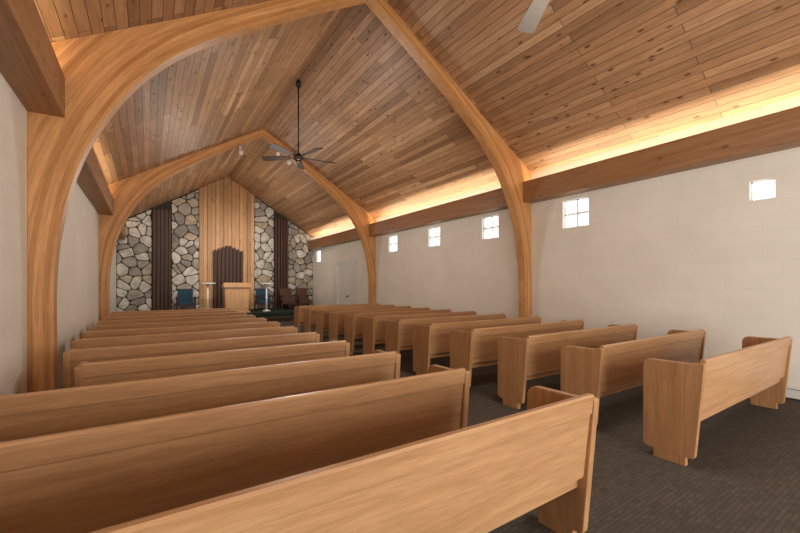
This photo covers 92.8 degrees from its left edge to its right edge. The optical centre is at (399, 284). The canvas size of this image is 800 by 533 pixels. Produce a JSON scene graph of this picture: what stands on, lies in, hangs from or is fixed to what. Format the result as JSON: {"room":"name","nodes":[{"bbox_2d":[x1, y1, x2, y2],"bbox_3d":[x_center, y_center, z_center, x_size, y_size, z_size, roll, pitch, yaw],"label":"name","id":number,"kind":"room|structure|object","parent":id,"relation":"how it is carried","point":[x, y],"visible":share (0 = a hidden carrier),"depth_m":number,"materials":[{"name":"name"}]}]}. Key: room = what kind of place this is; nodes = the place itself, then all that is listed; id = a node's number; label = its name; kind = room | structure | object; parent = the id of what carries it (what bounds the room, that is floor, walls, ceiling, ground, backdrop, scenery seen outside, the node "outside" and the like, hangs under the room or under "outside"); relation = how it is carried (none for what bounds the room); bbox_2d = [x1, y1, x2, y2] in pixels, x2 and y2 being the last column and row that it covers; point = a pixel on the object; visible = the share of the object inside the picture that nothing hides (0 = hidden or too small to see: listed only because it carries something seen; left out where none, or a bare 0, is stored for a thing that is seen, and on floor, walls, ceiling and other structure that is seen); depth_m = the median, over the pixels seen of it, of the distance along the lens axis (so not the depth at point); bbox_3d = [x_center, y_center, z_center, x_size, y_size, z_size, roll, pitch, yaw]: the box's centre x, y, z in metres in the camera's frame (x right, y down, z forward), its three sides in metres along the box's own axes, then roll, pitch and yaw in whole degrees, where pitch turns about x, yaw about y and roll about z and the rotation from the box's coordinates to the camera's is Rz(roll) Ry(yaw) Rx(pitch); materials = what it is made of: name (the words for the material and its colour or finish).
{"room":"house of worship","nodes":[
{"label":"house of worship","id":0,"kind":"room"},
{"bbox_2d":[0,73,115,395],"bbox_3d":[-5.215,-0.489,5.704,0.300,3.993,23.270,0,0,-34],"label":"wall","id":1,"kind":"structure","parent":0,"point":[78,266],"depth_m":3.83,"materials":[{"name":"white paint"}]},
{"bbox_2d":[0,0,64,117],"bbox_3d":[-1.868,-2.033,1.192,0.300,0.440,6.870,0,0,-34],"label":"beam","id":2,"kind":"structure","parent":1,"relation":"attached to","point":[29,63],"depth_m":3.19,"materials":[{"name":"brown wood"}]},
{"bbox_2d":[76,147,112,214],"bbox_3d":[-5.737,-2.033,7.037,0.300,0.440,6.770,0,0,-34],"label":"beam","id":3,"kind":"structure","parent":1,"relation":"attached to","point":[91,180],"depth_m":7.23,"materials":[{"name":"brown wood"}]},
{"bbox_2d":[118,226,124,239],"bbox_3d":[-9.432,-2.033,12.620,0.300,0.440,6.240,0,0,-34],"label":"beam","id":4,"kind":"structure","parent":1,"relation":"attached to","point":[122,233],"depth_m":14.24,"materials":[{"name":"brown wood"}]},
{"bbox_2d":[116,189,312,311],"bbox_3d":[-8.018,-1.726,17.622,8.180,6.467,0.300,0,0,-34],"label":"wall","id":5,"kind":"structure","parent":0,"point":[168,205],"depth_m":16.34,"materials":[{"name":"grey stone"}]},
{"bbox_2d":[199,177,253,308],"bbox_3d":[-7.891,-1.901,17.446,2.318,6.095,0.126,0,0,-34],"label":"wood panel","id":6,"kind":"object","parent":5,"relation":"attached to","point":[226,209],"visible":0.66,"depth_m":17.33,"materials":[{"name":"brown wood"}]},
{"bbox_2d":[34,0,799,236],"bbox_3d":[-1.679,-3.682,8.045,8.780,2.756,23.270,0,0,-34],"label":"ceiling","id":7,"kind":"structure","parent":0,"point":[593,77],"depth_m":6.94,"materials":[{"name":"brown wood"}]},
{"bbox_2d":[262,79,334,169],"bbox_3d":[-2.406,-3.949,9.237,1.736,2.002,1.767,0,0,-34],"label":"ceiling fan","id":8,"kind":"object","parent":7,"relation":"hanging from","point":[298,157],"visible":1,"depth_m":9.20,"materials":[{"name":"brown metal"}]},
{"bbox_2d":[518,0,549,33],"bbox_3d":[1.407,-3.774,3.298,1.541,2.352,1.508,0,0,-34],"label":"ceiling fan","id":9,"kind":"object","parent":7,"relation":"hanging from","point":[531,18],"visible":1,"depth_m":3.88,"materials":[{"name":"white metal"}]},
{"bbox_2d":[61,321,799,532],"bbox_3d":[-1.679,1.557,8.045,8.780,0.100,23.270,0,0,-34],"label":"floor","id":10,"kind":"structure","parent":0,"point":[744,475],"depth_m":3.13,"materials":[{"name":"grey carpet"}]},
{"bbox_2d":[110,308,231,313],"bbox_3d":[-5.639,1.058,9.552,2.580,0.897,0.455,0,0,-34],"label":"pew","id":11,"kind":"object","parent":10,"relation":"on","point":[216,309],"visible":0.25,"depth_m":9.28,"materials":[{"name":"brown wood"}]},
{"bbox_2d":[106,310,238,316],"bbox_3d":[-5.153,1.058,8.818,2.580,0.897,0.455,0,0,-34],"label":"pew","id":12,"kind":"object","parent":10,"relation":"on","point":[218,311],"visible":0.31,"depth_m":8.54,"materials":[{"name":"brown wood"}]},
{"bbox_2d":[102,312,245,320],"bbox_3d":[-4.667,1.058,8.084,2.580,0.897,0.455,0,0,-34],"label":"pew","id":13,"kind":"object","parent":10,"relation":"on","point":[230,313],"visible":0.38,"depth_m":7.81,"materials":[{"name":"brown wood"}]},
{"bbox_2d":[97,315,255,324],"bbox_3d":[-4.182,1.058,7.351,2.580,0.897,0.455,0,0,-34],"label":"pew","id":14,"kind":"object","parent":10,"relation":"on","point":[107,322],"visible":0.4,"depth_m":7.06,"materials":[{"name":"brown wood"}]},
{"bbox_2d":[90,318,266,330],"bbox_3d":[-3.696,1.058,6.617,2.580,0.897,0.455,0,0,-34],"label":"pew","id":15,"kind":"object","parent":10,"relation":"on","point":[244,320],"visible":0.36,"depth_m":6.31,"materials":[{"name":"brown wood"}]},
{"bbox_2d":[82,321,279,338],"bbox_3d":[-3.210,1.058,5.883,2.580,0.897,0.455,0,0,-34],"label":"pew","id":16,"kind":"object","parent":10,"relation":"on","point":[197,328],"visible":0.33,"depth_m":5.57,"materials":[{"name":"brown wood"}]},
{"bbox_2d":[70,326,297,348],"bbox_3d":[-2.724,1.058,5.149,2.580,0.897,0.455,0,0,-34],"label":"pew","id":17,"kind":"object","parent":10,"relation":"on","point":[220,334],"visible":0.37,"depth_m":4.82,"materials":[{"name":"brown wood"}]},
{"bbox_2d":[63,332,319,388],"bbox_3d":[-2.214,1.058,4.432,2.520,0.897,0.455,0,0,-34],"label":"pew","id":18,"kind":"object","parent":10,"relation":"on","point":[72,358],"visible":0.41,"depth_m":4.04,"materials":[{"name":"brown wood"}]},
{"bbox_2d":[0,350,400,441],"bbox_3d":[-1.313,1.058,2.917,2.870,0.897,0.455,0,0,-34],"label":"pew","id":19,"kind":"object","parent":10,"relation":"on","point":[39,413],"visible":0.36,"depth_m":2.54,"materials":[{"name":"brown wood"}]},
{"bbox_2d":[74,340,349,386],"bbox_3d":[-1.649,1.058,3.750,2.330,0.897,0.455,0,0,-34],"label":"pew","id":20,"kind":"object","parent":10,"relation":"on","point":[87,373],"visible":0.35,"depth_m":3.40,"materials":[{"name":"brown wood"}]},
{"bbox_2d":[0,365,469,532],"bbox_3d":[-0.815,1.058,2.192,2.900,0.897,0.455,0,0,-34],"label":"pew","id":21,"kind":"object","parent":10,"relation":"on","point":[87,480],"visible":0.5,"depth_m":1.87,"materials":[{"name":"brown wood"}]},
{"bbox_2d":[99,128,375,321],"bbox_3d":[-4.372,-1.725,12.114,8.174,6.463,0.190,0,0,-34],"label":"arch","id":22,"kind":"object","parent":10,"relation":"on","point":[126,193],"visible":0.84,"depth_m":10.58,"materials":[{"name":"brown wood"}]},
{"bbox_2d":[246,308,293,321],"bbox_3d":[-7.045,1.327,16.152,8.160,0.360,3.216,0,0,-34],"label":"platform","id":23,"kind":"object","parent":10,"relation":"on","point":[286,314],"visible":0.02,"depth_m":15.89,"materials":[{"name":"green carpet"}]},
{"bbox_2d":[152,209,170,309],"bbox_3d":[-10.016,-1.009,16.021,0.660,4.312,0.156,0,0,-34],"label":"slatted screen","id":24,"kind":"object","parent":23,"relation":"on","point":[161,219],"visible":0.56,"depth_m":16.02,"materials":[{"name":"brown wood"}]},
{"bbox_2d":[175,289,195,309],"bbox_3d":[-8.920,0.652,15.868,0.720,0.990,0.670,0,0,-34],"label":"armchair","id":25,"kind":"object","parent":23,"relation":"on","point":[185,297],"visible":0.84,"depth_m":15.93,"materials":[{"name":"fabric"}]},
{"bbox_2d":[200,283,215,308],"bbox_3d":[-7.894,0.529,15.641,0.600,1.235,0.600,0,0,-34],"label":"stand","id":26,"kind":"object","parent":23,"relation":"on","point":[206,284],"visible":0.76,"depth_m":15.61,"materials":[{"name":"white paint"}]},
{"bbox_2d":[213,245,242,308],"bbox_3d":[-7.801,-0.325,17.331,1.240,2.944,0.155,0,0,-34],"label":"grille","id":27,"kind":"object","parent":23,"relation":"on","point":[227,261],"visible":0.68,"depth_m":17.21,"materials":[{"name":"brown wood"}]},
{"bbox_2d":[221,277,250,312],"bbox_3d":[-6.779,0.397,15.780,1.060,1.500,0.600,0,0,-34],"label":"pulpit","id":28,"kind":"object","parent":23,"relation":"on","point":[235,295],"visible":0.8,"depth_m":15.59,"materials":[{"name":"brown wood"}]},
{"bbox_2d":[254,288,272,309],"bbox_3d":[-6.301,0.652,17.601,0.720,0.990,0.670,0,0,-34],"label":"armchair","id":29,"kind":"object","parent":23,"relation":"on","point":[260,299],"visible":1,"depth_m":17.65,"materials":[{"name":"fabric"}]},
{"bbox_2d":[259,283,273,310],"bbox_3d":[-5.866,0.529,16.744,0.600,1.235,0.600,0,0,-34],"label":"stand","id":30,"kind":"object","parent":23,"relation":"on","point":[265,284],"visible":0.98,"depth_m":16.71,"materials":[{"name":"white paint"}]},
{"bbox_2d":[274,218,287,308],"bbox_3d":[-5.855,-1.046,18.775,0.640,4.385,0.156,0,0,-34],"label":"slatted screen","id":31,"kind":"object","parent":23,"relation":"on","point":[280,226],"visible":0.78,"depth_m":18.71,"materials":[{"name":"brown wood"}]},
{"bbox_2d":[278,288,296,309],"bbox_3d":[-5.392,0.652,18.203,0.720,0.990,0.670,0,0,-34],"label":"armchair","id":32,"kind":"object","parent":23,"relation":"on","point":[286,297],"visible":0.92,"depth_m":18.22,"materials":[{"name":"brown wood"}]},
{"bbox_2d":[295,288,312,306],"bbox_3d":[-4.725,0.652,18.644,0.720,0.990,0.670,0,0,-34],"label":"armchair","id":33,"kind":"object","parent":23,"relation":"on","point":[302,297],"visible":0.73,"depth_m":18.70,"materials":[{"name":"brown wood"}]},
{"bbox_2d":[27,0,531,392],"bbox_3d":[-0.531,-1.725,6.310,8.174,6.463,0.190,0,0,-34],"label":"arch","id":34,"kind":"object","parent":10,"relation":"on","point":[101,71],"visible":0.89,"depth_m":4.36,"materials":[{"name":"brown wood"}]},
{"bbox_2d":[294,303,380,332],"bbox_3d":[-1.911,1.058,12.019,2.760,0.897,0.455,0,0,-34],"label":"pew","id":35,"kind":"object","parent":10,"relation":"on","point":[298,311],"visible":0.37,"depth_m":11.25,"materials":[{"name":"brown wood"}]},
{"bbox_2d":[89,386,598,532],"bbox_3d":[-0.271,1.058,1.496,3.040,0.897,0.455,0,0,-34],"label":"pew","id":36,"kind":"object","parent":10,"relation":"on","point":[482,477],"visible":1,"depth_m":1.56,"materials":[{"name":"brown wood"}]},
{"bbox_2d":[304,305,394,332],"bbox_3d":[-1.426,1.058,11.285,2.760,0.897,0.455,0,0,-34],"label":"pew","id":37,"kind":"object","parent":10,"relation":"on","point":[309,314],"visible":0.37,"depth_m":10.54,"materials":[{"name":"brown wood"}]},
{"bbox_2d":[315,306,410,341],"bbox_3d":[-0.940,1.058,10.552,2.760,0.897,0.455,0,0,-34],"label":"pew","id":38,"kind":"object","parent":10,"relation":"on","point":[321,316],"visible":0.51,"depth_m":9.80,"materials":[{"name":"brown wood"}]},
{"bbox_2d":[329,307,429,341],"bbox_3d":[-0.454,1.058,9.818,2.760,0.897,0.455,0,0,-34],"label":"pew","id":39,"kind":"object","parent":10,"relation":"on","point":[336,319],"visible":0.41,"depth_m":9.07,"materials":[{"name":"brown wood"}]},
{"bbox_2d":[344,309,451,354],"bbox_3d":[0.032,1.058,9.084,2.760,0.897,0.455,0,0,-34],"label":"pew","id":40,"kind":"object","parent":10,"relation":"on","point":[353,324],"visible":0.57,"depth_m":8.33,"materials":[{"name":"brown wood"}]},
{"bbox_2d":[363,311,475,353],"bbox_3d":[0.517,1.058,8.350,2.760,0.897,0.455,0,0,-34],"label":"pew","id":41,"kind":"object","parent":10,"relation":"on","point":[373,328],"visible":0.41,"depth_m":7.61,"materials":[{"name":"brown wood"}]},
{"bbox_2d":[385,313,505,352],"bbox_3d":[1.003,1.058,7.616,2.760,0.897,0.455,0,0,-34],"label":"pew","id":42,"kind":"object","parent":10,"relation":"on","point":[398,334],"visible":0.43,"depth_m":6.89,"materials":[{"name":"brown wood"}]},
{"bbox_2d":[413,316,540,374],"bbox_3d":[1.489,1.058,6.882,2.760,0.897,0.455,0,0,-34],"label":"pew","id":43,"kind":"object","parent":10,"relation":"on","point":[432,341],"visible":0.55,"depth_m":6.18,"materials":[{"name":"brown wood"}]},
{"bbox_2d":[450,320,583,387],"bbox_3d":[1.991,1.058,6.160,2.720,0.897,0.455,0,0,-34],"label":"pew","id":44,"kind":"object","parent":10,"relation":"on","point":[474,348],"visible":0.42,"depth_m":5.50,"materials":[{"name":"brown wood"}]},
{"bbox_2d":[498,324,637,408],"bbox_3d":[2.493,1.058,5.437,2.680,0.897,0.455,0,0,-34],"label":"pew","id":45,"kind":"object","parent":10,"relation":"on","point":[520,360],"visible":0.63,"depth_m":4.79,"materials":[{"name":"brown wood"}]},
{"bbox_2d":[561,329,705,423],"bbox_3d":[2.987,1.058,4.708,2.660,0.897,0.455,0,0,-34],"label":"pew","id":46,"kind":"object","parent":10,"relation":"on","point":[608,369],"visible":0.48,"depth_m":4.11,"materials":[{"name":"brown wood"}]},
{"bbox_2d":[643,336,792,465],"bbox_3d":[3.432,1.058,3.983,2.680,0.897,0.455,0,0,-34],"label":"pew","id":47,"kind":"object","parent":10,"relation":"on","point":[677,396],"visible":1,"depth_m":3.35,"materials":[{"name":"brown wood"}]},
{"bbox_2d":[313,96,799,386],"bbox_3d":[1.857,-0.489,10.385,0.300,3.993,23.270,0,0,-34],"label":"wall","id":48,"kind":"structure","parent":0,"point":[690,250],"depth_m":6.60,"materials":[{"name":"white paint"}]},
{"bbox_2d":[318,251,320,261],"bbox_3d":[-3.976,-1.443,19.134,0.090,0.560,0.560,0,0,-34],"label":"window","id":49,"kind":"structure","parent":48,"relation":"in","point":[319,252],"depth_m":19.16,"materials":[{"name":"white glass"}]},
{"bbox_2d":[308,228,359,249],"bbox_3d":[-2.861,-2.033,16.970,0.300,0.440,6.240,0,0,-34],"label":"beam","id":50,"kind":"structure","parent":48,"relation":"attached to","point":[351,235],"depth_m":16.72,"materials":[{"name":"brown wood"}]},
{"bbox_2d":[335,258,358,304],"bbox_3d":[-2.274,0.212,16.363,0.110,2.590,2.280,0,0,-34],"label":"trim","id":51,"kind":"structure","parent":48,"relation":"attached to","point":[356,260],"depth_m":16.61,"materials":[{"name":"white paint"}]},
{"bbox_2d":[339,263,355,304],"bbox_3d":[-2.241,0.292,16.385,0.110,2.410,1.940,0,0,-34],"label":"door","id":52,"kind":"structure","parent":48,"relation":"in","point":[347,272],"depth_m":16.43,"materials":[{"name":"white paint"}]},
{"bbox_2d":[391,235,396,251],"bbox_3d":[-0.151,-1.443,13.355,0.090,0.560,0.560,0,0,-34],"label":"window","id":53,"kind":"structure","parent":48,"relation":"in","point":[393,238],"depth_m":13.39,"materials":[{"name":"white glass"}]},
{"bbox_2d":[430,227,439,246],"bbox_3d":[1.113,-1.443,11.445,0.090,0.560,0.560,0,0,-34],"label":"window","id":54,"kind":"structure","parent":48,"relation":"in","point":[434,232],"depth_m":11.46,"materials":[{"name":"white glass"}]},
{"bbox_2d":[369,188,507,236],"bbox_3d":[0.834,-2.033,11.387,0.300,0.440,6.770,0,0,-34],"label":"beam","id":55,"kind":"structure","parent":48,"relation":"attached to","point":[494,200],"depth_m":10.54,"materials":[{"name":"brown wood"}]},
{"bbox_2d":[484,215,498,238],"bbox_3d":[2.344,-1.443,9.586,0.090,0.560,0.560,0,0,-34],"label":"window","id":56,"kind":"structure","parent":48,"relation":"in","point":[491,224],"depth_m":9.58,"materials":[{"name":"white glass"}]},
{"bbox_2d":[565,197,588,227],"bbox_3d":[3.602,-1.443,7.685,0.090,0.560,0.560,0,0,-34],"label":"window","id":57,"kind":"structure","parent":48,"relation":"in","point":[576,211],"depth_m":7.67,"materials":[{"name":"white glass"}]},
{"bbox_2d":[523,106,799,203],"bbox_3d":[4.703,-2.033,5.541,0.300,0.440,6.870,0,0,-34],"label":"beam","id":58,"kind":"structure","parent":48,"relation":"attached to","point":[777,131],"depth_m":5.87,"materials":[{"name":"brown wood"}]},
{"bbox_2d":[751,178,774,200],"bbox_3d":[5.130,-1.333,5.362,0.075,0.280,0.270,0,0,-34],"label":"window","id":59,"kind":"structure","parent":48,"relation":"in","point":[764,189],"depth_m":5.34,"materials":[{"name":"white glass"}]},
{"bbox_2d":[786,385,799,400],"bbox_3d":[2.875,1.422,8.499,0.077,0.170,13.400,0,0,-34],"label":"baseboard","id":60,"kind":"structure","parent":48,"relation":"attached to","point":[792,392],"depth_m":5.00,"materials":[{"name":"white paint"}]}
]}

